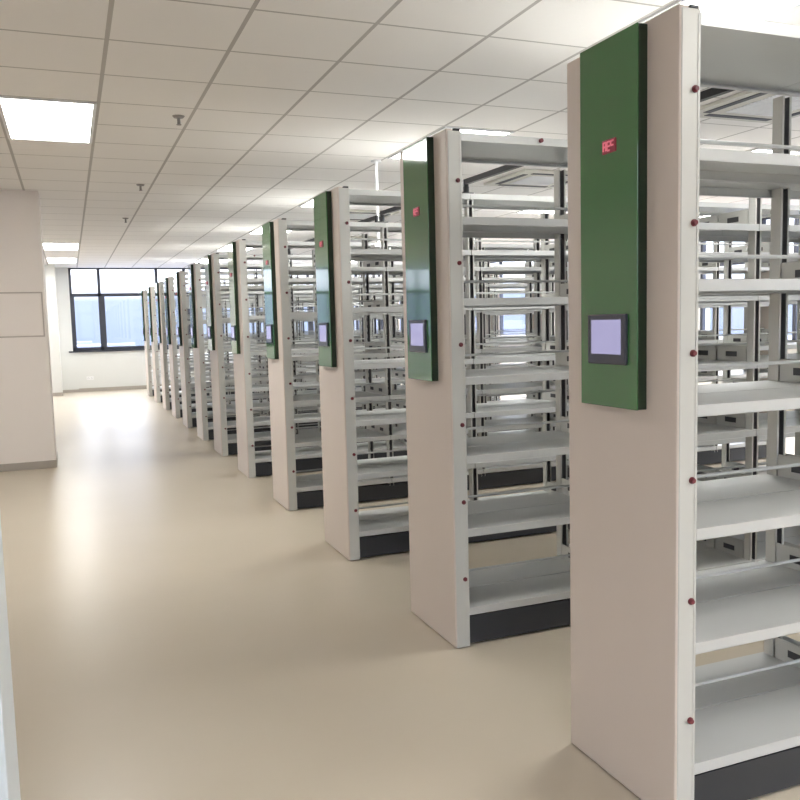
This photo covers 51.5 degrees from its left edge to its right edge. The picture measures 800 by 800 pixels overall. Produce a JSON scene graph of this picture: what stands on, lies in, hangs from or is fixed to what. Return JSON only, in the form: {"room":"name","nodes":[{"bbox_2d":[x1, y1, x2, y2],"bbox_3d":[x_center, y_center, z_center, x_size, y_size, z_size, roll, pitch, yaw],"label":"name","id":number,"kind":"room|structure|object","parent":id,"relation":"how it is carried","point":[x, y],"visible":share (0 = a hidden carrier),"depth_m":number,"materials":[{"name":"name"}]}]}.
{"room":"library stack room","nodes":[
{"label":"library stack room","id":0,"kind":"room"},
{"bbox_2d":[0,516,20,799],"bbox_3d":[-1.208,-0.146,1.925,0.424,3.100,0.320,-4,6,-21],"label":"pillar","id":1,"kind":"structure","parent":0,"point":[9,769],"depth_m":2.07,"materials":[{"name":"white paint"}]},
{"bbox_2d":[0,190,55,463],"bbox_3d":[-4.438,-0.779,9.513,0.735,3.100,0.700,-4,6,-21],"label":"column","id":2,"kind":"structure","parent":0,"point":[27,423],"depth_m":9.24,"materials":[{"name":"white paint"}]},
{"bbox_2d":[0,292,44,337],"bbox_3d":[-4.273,-0.943,9.184,0.600,0.500,0.009,-4,6,-21],"label":"hatch cover","id":3,"kind":"object","parent":2,"relation":"attached to","point":[20,314],"visible":1,"depth_m":9.21,"materials":[{"name":"beige paint"}]},
{"bbox_2d":[0,452,57,471],"bbox_3d":[-4.400,0.721,9.655,0.759,0.085,0.724,-4,6,-21],"label":"baseboard","id":4,"kind":"structure","parent":2,"relation":"attached to","point":[51,463],"depth_m":9.35,"materials":[{"name":"beige"}]},
{"bbox_2d":[44,265,62,392],"bbox_3d":[-8.620,-1.661,19.990,0.725,3.100,0.950,-4,6,-21],"label":"pillar corner","id":5,"kind":"structure","parent":0,"point":[50,278],"depth_m":19.64,"materials":[{"name":"white paint"}]},
{"bbox_2d":[53,392,62,395],"bbox_3d":[-8.404,-0.121,19.688,0.745,0.080,0.010,-4,6,-21],"label":"baseboard","id":6,"kind":"structure","parent":5,"relation":"attached to","point":[60,393],"depth_m":19.78,"materials":[{"name":"beige"}]},
{"bbox_2d":[55,268,314,389],"bbox_3d":[-7.553,-1.788,21.054,19.600,3.100,0.250,-4,6,-21],"label":"wall","id":7,"kind":"structure","parent":0,"point":[110,368],"depth_m":20.91,"materials":[{"name":"white paint"}]},
{"bbox_2d":[86,376,93,379],"bbox_3d":[-7.817,-0.552,20.910,0.170,0.090,0.014,-4,6,-21],"label":"wall socket","id":8,"kind":"object","parent":7,"relation":"attached to","point":[87,377],"visible":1,"depth_m":20.91,"materials":[{"name":"white paint"}]},
{"bbox_2d":[63,384,170,392],"bbox_3d":[-3.396,-0.535,22.678,10.815,0.090,0.015,-4,6,-21],"label":"baseboard","id":9,"kind":"structure","parent":7,"relation":"attached to","point":[140,386],"depth_m":21.08,"materials":[{"name":"beige"}]},
{"bbox_2d":[68,268,263,352],"bbox_3d":[-5.955,-2.369,21.536,5.050,2.095,0.150,-4,6,-21],"label":"window","id":10,"kind":"structure","parent":7,"relation":"in","point":[101,301],"depth_m":20.94,"materials":[{"name":"grey metal"}]},
{"bbox_2d":[306,275,382,331],"bbox_3d":[-1.009,-2.679,23.486,4.840,2.095,0.150,-4,6,-21],"label":"window","id":11,"kind":"structure","parent":7,"relation":"in","point":[310,324],"depth_m":23.00,"materials":[{"name":"blue glass"}]},
{"bbox_2d":[0,377,799,799],"bbox_3d":[-2.786,0.809,9.378,20.200,0.120,25.900,-4,6,-21],"label":"floor","id":12,"kind":"structure","parent":0,"point":[178,631],"depth_m":3.91,"materials":[{"name":"beige laminate"}]},
{"bbox_2d":[140,290,370,395],"bbox_3d":[-3.332,-1.458,20.059,5.528,2.416,0.578,-4,6,-21],"label":"shelving unit","id":13,"kind":"object","parent":12,"relation":"on","point":[144,301],"visible":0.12,"depth_m":18.95,"materials":[{"name":"grey paint"}]},
{"bbox_2d":[147,286,400,402],"bbox_3d":[-2.667,-1.318,18.397,5.528,2.416,0.578,-4,6,-21],"label":"shelving unit","id":14,"kind":"object","parent":12,"relation":"on","point":[150,290],"visible":0.06,"depth_m":17.28,"materials":[{"name":"grey paint"}]},
{"bbox_2d":[155,282,399,409],"bbox_3d":[-2.031,-1.185,16.804,5.528,2.416,0.578,-4,6,-21],"label":"shelving unit","id":15,"kind":"object","parent":12,"relation":"on","point":[159,287],"visible":0.08,"depth_m":15.73,"materials":[{"name":"grey paint"}]},
{"bbox_2d":[164,276,401,417],"bbox_3d":[-1.450,-1.062,15.351,5.528,2.416,0.578,-4,6,-21],"label":"shelving unit","id":16,"kind":"object","parent":12,"relation":"on","point":[171,323],"visible":0.13,"depth_m":14.34,"materials":[{"name":"grey paint"}]},
{"bbox_2d":[174,270,500,427],"bbox_3d":[-0.893,-0.945,13.956,5.528,2.416,0.578,-4,6,-21],"label":"shelving unit","id":17,"kind":"object","parent":12,"relation":"on","point":[189,417],"visible":0.12,"depth_m":12.96,"materials":[{"name":"grey paint"}]},
{"bbox_2d":[188,263,541,440],"bbox_3d":[-0.299,-0.820,12.470,5.528,2.416,0.578,-4,6,-21],"label":"shelving unit","id":18,"kind":"object","parent":12,"relation":"on","point":[205,431],"visible":0.12,"depth_m":11.59,"materials":[{"name":"grey paint"}]},
{"bbox_2d":[204,253,568,455],"bbox_3d":[0.258,-0.703,11.076,5.528,2.416,0.578,-4,6,-21],"label":"shelving unit","id":19,"kind":"object","parent":12,"relation":"on","point":[225,444],"visible":0.19,"depth_m":10.15,"materials":[{"name":"grey paint"}]},
{"bbox_2d":[227,239,568,477],"bbox_3d":[0.844,-0.579,9.610,5.528,2.416,0.578,-4,6,-21],"label":"shelving unit","id":20,"kind":"object","parent":12,"relation":"on","point":[252,463],"visible":0.14,"depth_m":8.75,"materials":[{"name":"grey paint"}]},
{"bbox_2d":[288,238,314,254],"bbox_3d":[-1.094,-1.786,9.594,0.095,0.120,1.220,-4,6,-27],"label":"cable arm","id":21,"kind":"object","parent":20,"relation":"attached to","point":[313,239],"visible":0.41,"depth_m":9.54,"materials":[{"name":"black metal"}]},
{"bbox_2d":[262,218,787,510],"bbox_3d":[1.461,-0.449,8.066,5.528,2.416,0.578,-4,6,-21],"label":"shelving unit","id":22,"kind":"object","parent":12,"relation":"on","point":[293,492],"visible":0.27,"depth_m":7.27,"materials":[{"name":"grey paint"}]},
{"bbox_2d":[358,215,378,221],"bbox_3d":[-0.493,-1.660,8.089,0.094,0.120,1.305,-4,6,-26],"label":"cable arm","id":23,"kind":"object","parent":22,"relation":"attached to","point":[374,218],"visible":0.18,"depth_m":7.60,"materials":[{"name":"black metal"}]},
{"bbox_2d":[313,186,798,560],"bbox_3d":[2.059,-0.323,6.568,5.528,2.416,0.578,-4,6,-21],"label":"shelving unit","id":24,"kind":"object","parent":12,"relation":"on","point":[356,534],"visible":0.27,"depth_m":5.65,"materials":[{"name":"grey paint"}]},
{"bbox_2d":[378,206,400,222],"bbox_3d":[0.115,-1.532,6.568,0.094,0.120,1.255,-4,6,-27],"label":"cable arm","id":25,"kind":"object","parent":24,"relation":"attached to","point":[395,208],"visible":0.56,"depth_m":7.00,"materials":[{"name":"black metal"}]},
{"bbox_2d":[400,128,799,647],"bbox_3d":[2.657,-0.197,5.073,5.528,2.416,0.578,-4,6,-21],"label":"shelving unit","id":26,"kind":"object","parent":12,"relation":"on","point":[464,605],"visible":0.48,"depth_m":4.11,"materials":[{"name":"grey paint"}]},
{"bbox_2d":[462,165,522,193],"bbox_3d":[0.713,-1.406,5.072,0.094,0.120,1.252,-4,6,-27],"label":"cable arm","id":27,"kind":"object","parent":26,"relation":"attached to","point":[505,168],"visible":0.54,"depth_m":5.36,"materials":[{"name":"black metal"}]},
{"bbox_2d":[567,4,799,799],"bbox_3d":[3.224,-0.078,3.654,5.528,2.416,0.578,-4,6,-21],"label":"shelving unit","id":28,"kind":"object","parent":12,"relation":"on","point":[664,726],"visible":1,"depth_m":2.63,"materials":[{"name":"grey paint"}]},
{"bbox_2d":[700,88,734,101],"bbox_3d":[1.296,-1.283,3.615,0.095,0.120,1.171,-4,6,-27],"label":"cable arm","id":29,"kind":"object","parent":28,"relation":"attached to","point":[710,93],"visible":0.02,"depth_m":3.53,"materials":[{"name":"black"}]},
{"bbox_2d":[0,0,799,267],"bbox_3d":[-2.868,-2.396,9.076,20.200,0.120,25.900,-4,6,-21],"label":"ceiling","id":30,"kind":"structure","parent":0,"point":[284,104],"depth_m":5.72,"materials":[{"name":"tile"}]},
{"bbox_2d":[0,96,96,142],"bbox_3d":[-2.601,-2.059,6.145,0.629,0.011,1.293,-4,6,-21],"label":"recessed light","id":31,"kind":"object","parent":30,"relation":"in","point":[23,118],"visible":1,"depth_m":6.05,"materials":[{"name":"white plastic"}]},
{"bbox_2d":[43,243,79,249],"bbox_3d":[-6.245,-2.826,15.263,0.629,0.011,1.293,-4,6,-21],"label":"recessed light","id":32,"kind":"object","parent":30,"relation":"in","point":[46,246],"visible":0.8,"depth_m":15.25,"materials":[{"name":"white plastic"}]},
{"bbox_2d":[46,258,77,262],"bbox_3d":[-7.459,-3.082,18.302,0.629,0.011,1.293,-4,6,-21],"label":"recessed light","id":33,"kind":"object","parent":30,"relation":"in","point":[49,260],"visible":1,"depth_m":18.29,"materials":[{"name":"white plastic"}]},
{"bbox_2d":[136,184,144,190],"bbox_3d":[-2.801,-2.293,8.950,0.090,0.064,0.090,-4,6,-21],"label":"sprinkler head","id":34,"kind":"object","parent":30,"relation":"attached to","point":[139,185],"visible":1,"depth_m":8.94},
{"bbox_2d":[172,115,184,125],"bbox_3d":[-1.626,-2.053,6.091,0.090,0.064,0.090,-4,6,-21],"label":"sprinkler head","id":35,"kind":"object","parent":30,"relation":"attached to","point":[178,117],"visible":1,"depth_m":6.08},
{"bbox_2d":[194,258,225,262],"bbox_3d":[-4.444,-3.271,19.491,0.629,0.011,1.293,-4,6,-21],"label":"recessed light","id":36,"kind":"object","parent":30,"relation":"in","point":[201,260],"visible":0.44,"depth_m":19.51,"materials":[{"name":"white plastic"}]},
{"bbox_2d":[216,245,252,250],"bbox_3d":[-3.229,-3.015,16.452,0.629,0.011,1.293,-4,6,-21],"label":"recessed light","id":37,"kind":"object","parent":30,"relation":"in","point":[224,248],"visible":0.34,"depth_m":16.64,"materials":[{"name":"white plastic"}]},
{"bbox_2d":[248,226,290,233],"bbox_3d":[-2.015,-2.760,13.413,0.629,0.011,1.293,-4,6,-21],"label":"recessed light","id":38,"kind":"object","parent":30,"relation":"in","point":[258,230],"visible":0.26,"depth_m":13.64,"materials":[{"name":"white plastic"}]},
{"bbox_2d":[298,198,349,206],"bbox_3d":[-0.800,-2.504,10.373,0.629,0.011,1.293,-4,6,-21],"label":"recessed light","id":39,"kind":"object","parent":30,"relation":"in","point":[309,203],"visible":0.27,"depth_m":10.70,"materials":[{"name":"white plastic"}]},
{"bbox_2d":[303,200,312,206],"bbox_3d":[-0.800,-2.505,10.373,0.579,0.006,1.243,-4,6,-21],"label":"diffuser","id":40,"kind":"object","parent":39,"relation":"attached to","point":[309,203],"depth_m":10.66,"materials":[{"name":"white plastic"}]},
{"bbox_2d":[350,236,380,241],"bbox_3d":[-0.887,-2.948,15.243,0.920,0.036,0.920,-4,6,-21],"label":"ceiling cassette","id":41,"kind":"structure","parent":30,"relation":"attached to","point":[350,236],"depth_m":14.93,"materials":[{"name":"grey plastic"}]},
{"bbox_2d":[350,210,398,220],"bbox_3d":[-0.603,-2.635,11.841,0.920,0.036,0.920,-4,6,-21],"label":"ceiling cassette","id":42,"kind":"structure","parent":30,"relation":"attached to","point":[360,215],"depth_m":11.63,"materials":[{"name":"grey plastic"}]},
{"bbox_2d":[350,214,375,218],"bbox_3d":[-0.603,-2.620,11.844,0.480,0.007,0.484,-4,6,-21],"label":"ceiling vent","id":43,"kind":"object","parent":42,"relation":"in","point":[352,216],"depth_m":11.80,"materials":[{"name":"white"}]},
{"bbox_2d":[371,159,380,248],"bbox_3d":[-0.219,-1.883,7.985,0.120,0.830,0.120,-4,6,-21],"label":"rod","id":44,"kind":"object","parent":30,"relation":"hanging from","point":[377,245],"visible":0.76,"depth_m":7.96,"materials":[{"name":"white paint"}]},
{"bbox_2d":[388,126,513,158],"bbox_3d":[0.414,-2.248,7.334,0.629,0.011,1.293,-4,6,-21],"label":"recessed light","id":45,"kind":"object","parent":30,"relation":"in","point":[463,130],"visible":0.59,"depth_m":6.82,"materials":[{"name":"white plastic"}]},
{"bbox_2d":[484,169,567,187],"bbox_3d":[1.543,-2.437,9.161,0.920,0.036,0.920,-4,6,-21],"label":"ceiling cassette","id":46,"kind":"structure","parent":30,"relation":"attached to","point":[531,178],"depth_m":9.07,"materials":[{"name":"grey plastic"}]},
{"bbox_2d":[510,176,567,185],"bbox_3d":[1.543,-2.422,9.164,0.480,0.007,0.484,-4,6,-21],"label":"ceiling vent","id":47,"kind":"object","parent":46,"relation":"in","point":[529,180],"depth_m":9.14,"materials":[{"name":"white"}]},
{"bbox_2d":[516,210,553,213],"bbox_3d":[2.215,-2.693,11.562,0.629,0.011,1.293,-4,6,-21],"label":"recessed light","id":48,"kind":"object","parent":30,"relation":"in","point":[522,211],"visible":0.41,"depth_m":12.02,"materials":[{"name":"white plastic"}]},
{"bbox_2d":[521,210,553,212],"bbox_3d":[2.215,-2.694,11.562,0.579,0.006,1.243,-4,6,-21],"label":"diffuser","id":49,"kind":"object","parent":48,"relation":"attached to","point":[523,211],"depth_m":12.01,"materials":[{"name":"white plastic"}]},
{"bbox_2d":[639,0,799,22],"bbox_3d":[1.629,-1.992,4.295,0.629,0.011,1.293,-4,6,-21],"label":"recessed light","id":50,"kind":"object","parent":30,"relation":"in","point":[764,10],"visible":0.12,"depth_m":4.19,"materials":[{"name":"white plastic"}]},
{"bbox_2d":[682,0,799,19],"bbox_3d":[1.629,-1.994,4.295,0.579,0.006,1.243,-4,6,-21],"label":"diffuser","id":51,"kind":"object","parent":50,"relation":"attached to","point":[750,9],"depth_m":4.19,"materials":[{"name":"white plastic"}]},
{"bbox_2d":[700,91,799,123],"bbox_3d":[2.764,-2.179,6.106,0.920,0.036,0.920,-4,6,-21],"label":"ceiling cassette","id":52,"kind":"structure","parent":30,"relation":"attached to","point":[747,106],"depth_m":6.14,"materials":[{"name":"grey plastic"}]},
{"bbox_2d":[725,95,799,116],"bbox_3d":[2.764,-2.165,6.109,0.480,0.007,0.484,-4,6,-21],"label":"ceiling vent","id":53,"kind":"object","parent":52,"relation":"in","point":[763,106],"depth_m":6.13,"materials":[{"name":"white"}]},
{"bbox_2d":[749,148,799,154],"bbox_3d":[3.429,-2.437,8.523,0.629,0.011,1.293,-4,6,-21],"label":"recessed light","id":54,"kind":"object","parent":30,"relation":"in","point":[757,149],"visible":0.21,"depth_m":7.94,"materials":[{"name":"white plastic"}]},
{"bbox_2d":[753,150,799,153],"bbox_3d":[3.429,-2.438,8.523,0.579,0.006,1.243,-4,6,-21],"label":"diffuser","id":55,"kind":"object","parent":54,"relation":"attached to","point":[769,151],"depth_m":7.96,"materials":[{"name":"white plastic"}]},
{"bbox_2d":[476,217,796,384],"bbox_3d":[6.390,-1.371,12.862,0.250,3.100,25.300,-4,6,-21],"label":"wall","id":56,"kind":"structure","parent":0,"point":[707,327],"depth_m":15.01,"materials":[{"name":"white paint"}]},
{"bbox_2d":[466,262,525,335],"bbox_3d":[2.652,-2.620,21.870,0.150,2.095,4.340,-4,6,-21],"label":"window","id":57,"kind":"structure","parent":56,"relation":"in","point":[500,295],"depth_m":21.93,"materials":[{"name":"blue glass"}]},
{"bbox_2d":[700,217,798,343],"bbox_3d":[6.204,-1.872,12.983,0.150,2.095,4.340,-4,6,-21],"label":"window","id":58,"kind":"structure","parent":56,"relation":"in","point":[796,220],"depth_m":13.53,"materials":[{"name":"clear glass"}]},
{"label":"outside","id":59,"kind":"structure","parent":0,"visible":0},
{"bbox_3d":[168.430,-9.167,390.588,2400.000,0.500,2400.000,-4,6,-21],"label":"ground","id":60,"kind":"structure","parent":59,"visible":0},
{"bbox_2d":[77,341,92,344],"bbox_3d":[-211.201,-25.723,523.961,32.378,26.651,20.027,-4,6,-21],"label":"building","id":61,"kind":"structure","parent":60,"relation":"on","point":[79,342],"depth_m":518.31,"materials":[{"name":"white"}]},
{"bbox_2d":[77,343,132,347],"bbox_3d":[-87.646,-1.503,215.264,35.519,30.131,14.649,-4,6,-21],"label":"building","id":62,"kind":"structure","parent":60,"relation":"on","point":[116,344],"depth_m":212.48,"materials":[{"name":"white"}]},
{"bbox_2d":[354,319,476,333],"bbox_3d":[4.834,-6.863,224.620,31.125,34.359,25.210,-4,6,-21],"label":"building","id":63,"kind":"structure","parent":60,"relation":"on","point":[475,319],"depth_m":209.19,"materials":[{"name":"white"}]},
{"bbox_2d":[503,320,524,334],"bbox_3d":[62.502,-26.294,434.019,38.862,30.805,18.463,-4,6,-21],"label":"building","id":64,"kind":"structure","parent":60,"relation":"on","point":[509,325],"depth_m":421.95,"materials":[{"name":"white"}]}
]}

